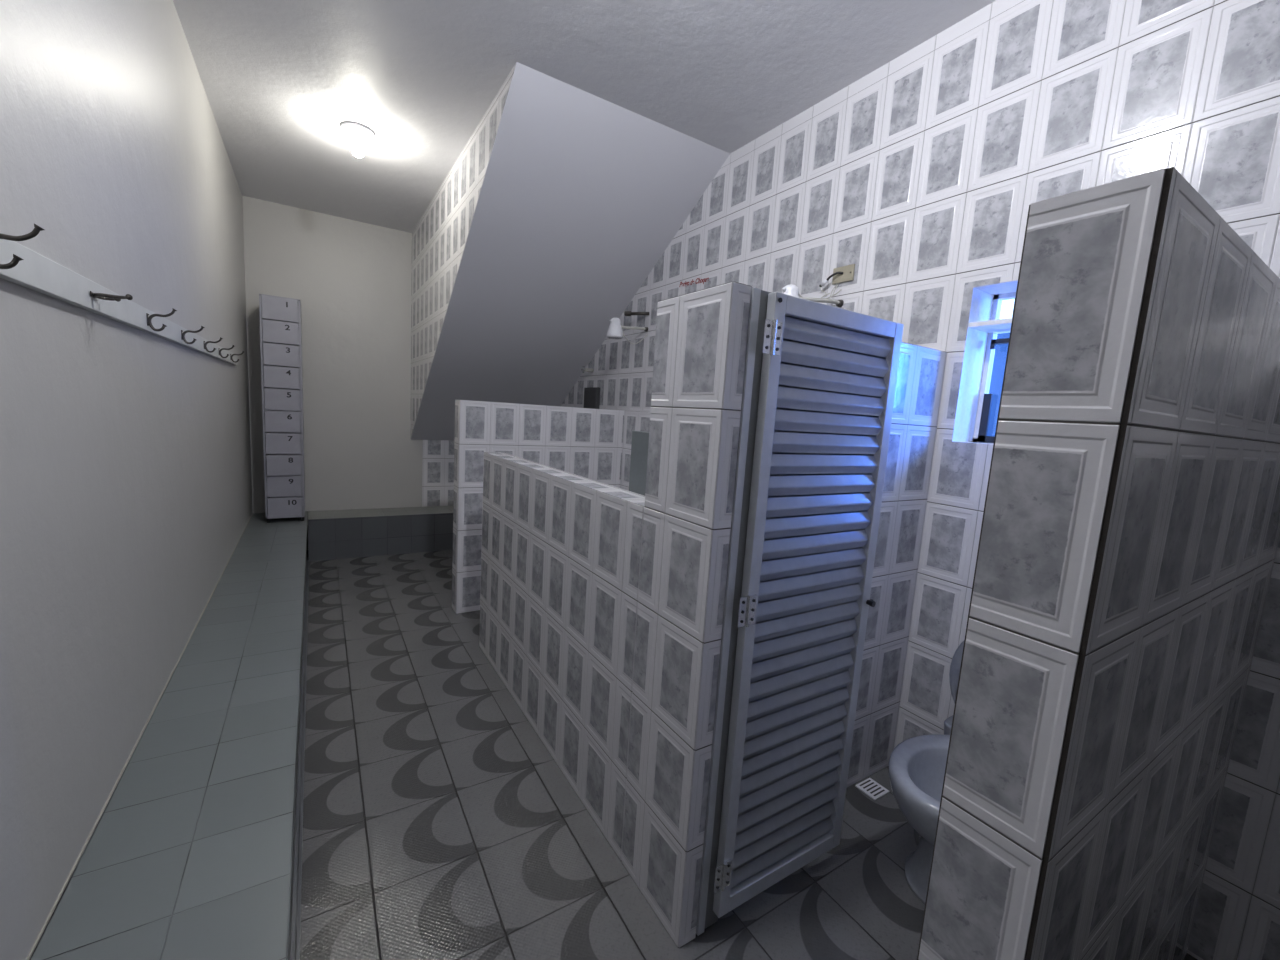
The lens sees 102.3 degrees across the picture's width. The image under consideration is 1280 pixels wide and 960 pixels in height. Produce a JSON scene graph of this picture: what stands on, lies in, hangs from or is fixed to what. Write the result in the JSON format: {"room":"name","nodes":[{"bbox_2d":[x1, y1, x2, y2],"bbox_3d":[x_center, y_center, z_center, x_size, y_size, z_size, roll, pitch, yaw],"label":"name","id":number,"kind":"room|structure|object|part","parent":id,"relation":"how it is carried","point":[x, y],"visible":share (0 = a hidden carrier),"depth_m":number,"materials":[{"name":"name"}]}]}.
{"room":"locker room","nodes":[
{"label":"locker room","id":0,"kind":"room"},
{"bbox_2d":[0,0,252,959],"bbox_3d":[-1.702,-0.381,1.656,0.150,3.075,6.980,-1,9,-32],"label":"wall","id":1,"kind":"structure","parent":0,"point":[126,475],"depth_m":1.35,"materials":[{"name":"grey paint"}]},
{"bbox_2d":[0,224,243,364],"bbox_3d":[-1.550,-0.521,1.645,0.100,0.082,4.940,-1,9,-32],"label":"coat rack","id":2,"kind":"object","parent":1,"relation":"attached to","point":[21,265],"visible":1,"depth_m":1.22,"materials":[{"name":"metal"}]},
{"bbox_2d":[26,513,252,959],"bbox_3d":[-1.708,0.763,1.842,0.004,0.004,6.680,-1,9,-32],"label":"baseboard","id":3,"kind":"structure","parent":1,"relation":"attached to","point":[129,757],"depth_m":1.34,"materials":[{"name":"grey tile"}]},
{"bbox_2d":[30,511,307,959],"bbox_3d":[-1.546,0.950,1.977,0.417,0.379,6.680,-1,9,-32],"label":"bench","id":4,"kind":"object","parent":1,"relation":"attached to","point":[190,855],"depth_m":1.38,"materials":[{"name":"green tile"}]},
{"bbox_2d":[259,294,304,522],"bbox_3d":[-3.057,-0.585,4.425,0.274,1.856,0.434,-1,9,-32],"label":"locker","id":5,"kind":"object","parent":4,"relation":"on","point":[280,317],"visible":1,"depth_m":4.26,"materials":[{"name":"grey metal"}]},
{"bbox_3d":[-2.905,-1.378,4.163,0.240,0.173,0.010,-1,9,-32],"label":"door","id":6,"kind":"part","parent":5,"relation":"part of","materials":[{"name":"grey paint"}]},
{"bbox_3d":[-2.915,-1.199,4.184,0.240,0.173,0.010,-1,9,-33],"label":"door","id":7,"kind":"part","parent":5,"relation":"part of","materials":[{"name":"grey paint"}]},
{"bbox_3d":[-2.925,-1.019,4.206,0.240,0.173,0.010,-1,9,-34],"label":"door","id":8,"kind":"part","parent":5,"relation":"part of","materials":[{"name":"grey paint"}]},
{"bbox_3d":[-2.948,-0.661,4.251,0.240,0.173,0.010,-1,9,-34],"label":"door","id":9,"kind":"part","parent":5,"relation":"part of","materials":[{"name":"grey paint"}]},
{"bbox_3d":[-2.938,-0.841,4.230,0.240,0.173,0.010,-1,9,-33],"label":"door","id":10,"kind":"part","parent":5,"relation":"part of","materials":[{"name":"grey paint"}]},
{"bbox_3d":[-2.960,-0.483,4.275,0.240,0.173,0.010,-1,9,-33],"label":"door","id":11,"kind":"part","parent":5,"relation":"part of","materials":[{"name":"grey paint"}]},
{"bbox_3d":[-2.971,-0.303,4.298,0.240,0.173,0.010,-1,9,-33],"label":"door","id":12,"kind":"part","parent":5,"relation":"part of","materials":[{"name":"grey paint"}]},
{"bbox_3d":[-2.977,-0.123,4.313,0.240,0.173,0.010,-2,9,-38],"label":"door","id":13,"kind":"part","parent":5,"relation":"part of","materials":[{"name":"grey paint"}]},
{"bbox_3d":[-3.003,0.234,4.364,0.240,0.173,0.010,-1,9,-35],"label":"door","id":14,"kind":"part","parent":5,"relation":"part of","materials":[{"name":"grey paint"}]},
{"bbox_3d":[-2.995,0.054,4.345,0.240,0.173,0.010,-1,9,-32],"label":"door","id":15,"kind":"part","parent":5,"relation":"part of","materials":[{"name":"grey paint"}]},
{"bbox_2d":[242,196,454,549],"bbox_3d":[-2.333,-0.877,5.252,2.635,3.075,0.156,-1,9,-32],"label":"wall","id":16,"kind":"structure","parent":0,"point":[351,280],"depth_m":4.86,"materials":[{"name":"paint"}]},
{"bbox_2d":[308,506,452,560],"bbox_3d":[-2.094,0.492,5.305,2.215,0.379,0.391,-1,9,-32],"label":"tiled bench","id":17,"kind":"object","parent":16,"relation":"attached to","point":[353,533],"visible":0.64,"depth_m":4.87,"materials":[{"name":"tile"}]},
{"bbox_2d":[452,400,623,613],"bbox_3d":[-0.748,0.185,3.945,1.280,1.497,0.140,-1,9,-32],"label":"wall","id":18,"kind":"structure","parent":0,"point":[584,442],"depth_m":3.68,"materials":[{"name":"tile"}]},
{"bbox_2d":[412,68,729,440],"bbox_3d":[-0.887,-1.196,4.184,1.320,1.996,3.072,-1,9,-32],"label":"ceiling","id":19,"kind":"structure","parent":0,"point":[590,192],"depth_m":3.45,"materials":[{"name":"grey paint"}]},
{"bbox_2d":[411,62,751,947],"bbox_3d":[-1.002,-0.539,3.248,0.127,3.075,4.712,-1,9,-32],"label":"wall","id":20,"kind":"structure","parent":0,"point":[701,336],"depth_m":1.66,"materials":[{"name":"tile"}]},
{"bbox_2d":[696,287,770,935],"bbox_3d":[0.247,0.416,1.393,0.080,1.787,0.028,-1,9,-32],"label":"door frame","id":21,"kind":"structure","parent":20,"relation":"attached to","point":[706,916],"depth_m":1.36,"materials":[{"name":"wood"}]},
{"bbox_2d":[713,292,902,917],"bbox_3d":[0.497,0.393,1.506,0.584,1.730,0.050,-1,9,-32],"label":"door","id":22,"kind":"structure","parent":20,"relation":"in","point":[829,373],"depth_m":1.49,"materials":[{"name":"wood"}]},
{"bbox_2d":[173,0,995,232],"bbox_3d":[-0.361,-1.984,2.238,3.085,0.120,6.980,-1,9,-32],"label":"ceiling","id":23,"kind":"structure","parent":0,"point":[280,79],"depth_m":2.44,"materials":[{"name":"grey paint"}]},
{"bbox_2d":[340,122,374,157],"bbox_3d":[-1.711,-2.044,3.130,0.184,0.154,0.184,-1,9,-32],"label":"ceiling lamp","id":24,"kind":"object","parent":23,"relation":"attached to","point":[359,133],"visible":1,"depth_m":3.10,"materials":[{"name":"white glass"}]},
{"bbox_3d":[-1.713,-2.019,3.133,0.072,0.104,0.072,-1,9,-32],"label":"bulb","id":25,"kind":"part","parent":24,"relation":"part of","materials":[{"name":"white glass"}]},
{"bbox_2d":[620,411,650,490],"bbox_3d":[0.465,0.347,3.273,0.050,1.497,2.315,-1,9,-32],"label":"wall","id":26,"kind":"structure","parent":0,"point":[633,420],"depth_m":4.08,"materials":[{"name":"tile"}]},
{"bbox_2d":[300,550,1197,959],"bbox_3d":[-0.559,1.170,2.639,3.085,0.100,6.980,-1,9,-32],"label":"floor","id":27,"kind":"structure","parent":0,"point":[439,824],"depth_m":1.79,"materials":[{"name":"tile"}]},
{"bbox_2d":[290,560,308,959],"bbox_3d":[-1.279,1.156,1.943,0.020,0.012,6.283,-1,9,-32],"label":"baseboard","id":28,"kind":"structure","parent":27,"relation":"on","point":[296,910],"depth_m":1.82,"materials":[{"name":"tile"}]},
{"bbox_2d":[855,778,888,799],"bbox_3d":[0.960,1.276,2.131,0.100,0.006,0.090,-1,9,-32],"label":"floor drain","id":29,"kind":"object","parent":27,"relation":"on","point":[870,787],"visible":1,"depth_m":2.13,"materials":[{"name":"white plastic"}]},
{"bbox_2d":[888,641,963,903],"bbox_3d":[1.104,0.922,1.691,0.669,0.835,0.394,-1,9,-32],"label":"toilet","id":30,"kind":"object","parent":27,"relation":"on","point":[917,764],"visible":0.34,"depth_m":1.71,"materials":[{"name":"grey ceramic"}]},
{"bbox_3d":[1.052,1.135,1.693,0.577,0.407,0.394,-1,9,-32],"label":"bowl","id":31,"kind":"part","parent":30,"relation":"part of","materials":[{"name":"grey ceramic"}]},
{"bbox_2d":[944,715,952,734],"bbox_3d":[1.294,0.981,1.821,0.212,0.110,0.390,-1,9,-32],"label":"pipe","id":32,"kind":"object","parent":30,"relation":"attached to","point":[948,722],"depth_m":1.92,"materials":[{"name":"grey ceramic"}]},
{"bbox_3d":[1.257,0.715,1.753,0.061,0.420,0.384,-1,9,-32],"label":"lid","id":33,"kind":"part","parent":30,"relation":"part of","materials":[{"name":"grey ceramic"}]},
{"bbox_2d":[847,342,946,787],"bbox_3d":[0.640,0.376,1.925,1.195,1.800,0.136,-1,9,-32],"label":"wall","id":34,"kind":"structure","parent":0,"point":[920,376],"depth_m":2.09,"materials":[{"name":"tile"}]},
{"bbox_2d":[560,0,1279,959],"bbox_3d":[0.691,-0.422,3.166,0.240,3.075,6.680,-1,9,-32],"label":"wall","id":35,"kind":"structure","parent":0,"point":[923,173],"depth_m":1.99,"materials":[{"name":"tile"}]},
{"bbox_2d":[581,366,593,372],"bbox_3d":[-0.474,-0.998,4.674,0.104,0.060,0.060,-1,9,-32],"label":"tap","id":36,"kind":"object","parent":35,"relation":"attached to","point":[583,369],"visible":1,"depth_m":4.66,"materials":[{"name":"plastic"}]},
{"bbox_2d":[583,387,599,408],"bbox_3d":[-0.442,-0.731,4.697,0.034,0.220,0.270,-1,9,-32],"label":"wall box","id":37,"kind":"object","parent":35,"relation":"attached to","point":[592,394],"visible":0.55,"depth_m":4.64,"materials":[{"name":"black metal"}]},
{"bbox_2d":[607,318,647,343],"bbox_3d":[-0.100,-1.113,3.876,0.321,0.174,0.122,-1,9,-32],"label":"shower","id":38,"kind":"object","parent":35,"relation":"attached to","point":[615,329],"visible":1,"depth_m":3.79,"materials":[{"name":"white plastic"}]},
{"bbox_2d":[624,311,648,315],"bbox_3d":[-0.021,-1.268,3.930,0.195,0.037,0.038,6,8,18],"label":"pipe","id":39,"kind":"object","parent":35,"relation":"attached to","point":[626,313],"visible":1,"depth_m":3.93,"materials":[{"name":"metal"}]},
{"bbox_2d":[679,278,708,286],"bbox_3d":[0.358,-1.320,3.443,0.001,0.059,0.318,-1,9,-32],"label":"warning lettering","id":40,"kind":"object","parent":35,"relation":"attached to","point":[692,281],"visible":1,"depth_m":3.42,"materials":[{"name":"red paint"}]},
{"bbox_2d":[782,285,843,306],"bbox_3d":[0.791,-0.835,2.434,0.361,0.174,0.126,-1,9,-32],"label":"shower","id":41,"kind":"object","parent":35,"relation":"attached to","point":[792,290],"visible":0.46,"depth_m":2.40,"materials":[{"name":"white plastic"}]},
{"bbox_2d":[819,264,854,305],"bbox_3d":[0.935,-0.935,2.484,0.060,0.182,0.168,-1,9,-32],"label":"outlet plate","id":42,"kind":"object","parent":35,"relation":"attached to","point":[845,273],"visible":0.84,"depth_m":2.48,"materials":[{"name":"beige plastic"}]},
{"bbox_3d":[0.974,-0.985,2.469,0.009,0.074,0.116,-1,9,-32],"label":"plate","id":43,"kind":"part","parent":42,"relation":"part of","materials":[{"name":"beige plastic"}]},
{"bbox_2d":[969,292,1015,443],"bbox_3d":[1.509,-0.409,1.836,0.196,0.594,0.585,-1,9,-32],"label":"window","id":44,"kind":"structure","parent":35,"relation":"in","point":[995,325],"depth_m":2.09,"materials":[{"name":"white plastic"}]},
{"bbox_3d":[1.551,-0.216,1.882,0.012,0.196,0.563,-1,9,-32],"label":"sash","id":45,"kind":"part","parent":44,"relation":"part of","materials":[{"name":"black metal"}]},
{"bbox_2d":[917,167,1279,959],"bbox_3d":[1.078,0.508,1.119,1.318,1.797,0.144,-1,9,-32],"label":"wall","id":46,"kind":"structure","parent":0,"point":[1130,532],"depth_m":0.75,"materials":[{"name":"tile"}]},
{"label":"outside","id":47,"kind":"structure","parent":0,"visible":0},
{"bbox_2d":[987,333,1009,435],"bbox_3d":[2.509,0.099,2.802,0.030,1.960,4.400,-1,9,-32],"label":"window pane","id":48,"kind":"structure","parent":47,"point":[998,369],"depth_m":3.21,"materials":[{"name":"glass"}]},
{"bbox_3d":[0.151,0.399,1.524,0.060,1.795,0.298,-1,9,-32],"label":"door frame","id":49,"kind":"structure","parent":0,"visible":0},
{"bbox_2d":[629,431,648,495],"bbox_3d":[0.046,0.074,1.760,0.030,0.466,0.290,-1,9,-32],"label":"panel","id":50,"kind":"object","parent":49,"relation":"attached to","point":[640,439],"visible":0.18,"depth_m":1.81,"materials":[{"name":"stone"}]}
]}

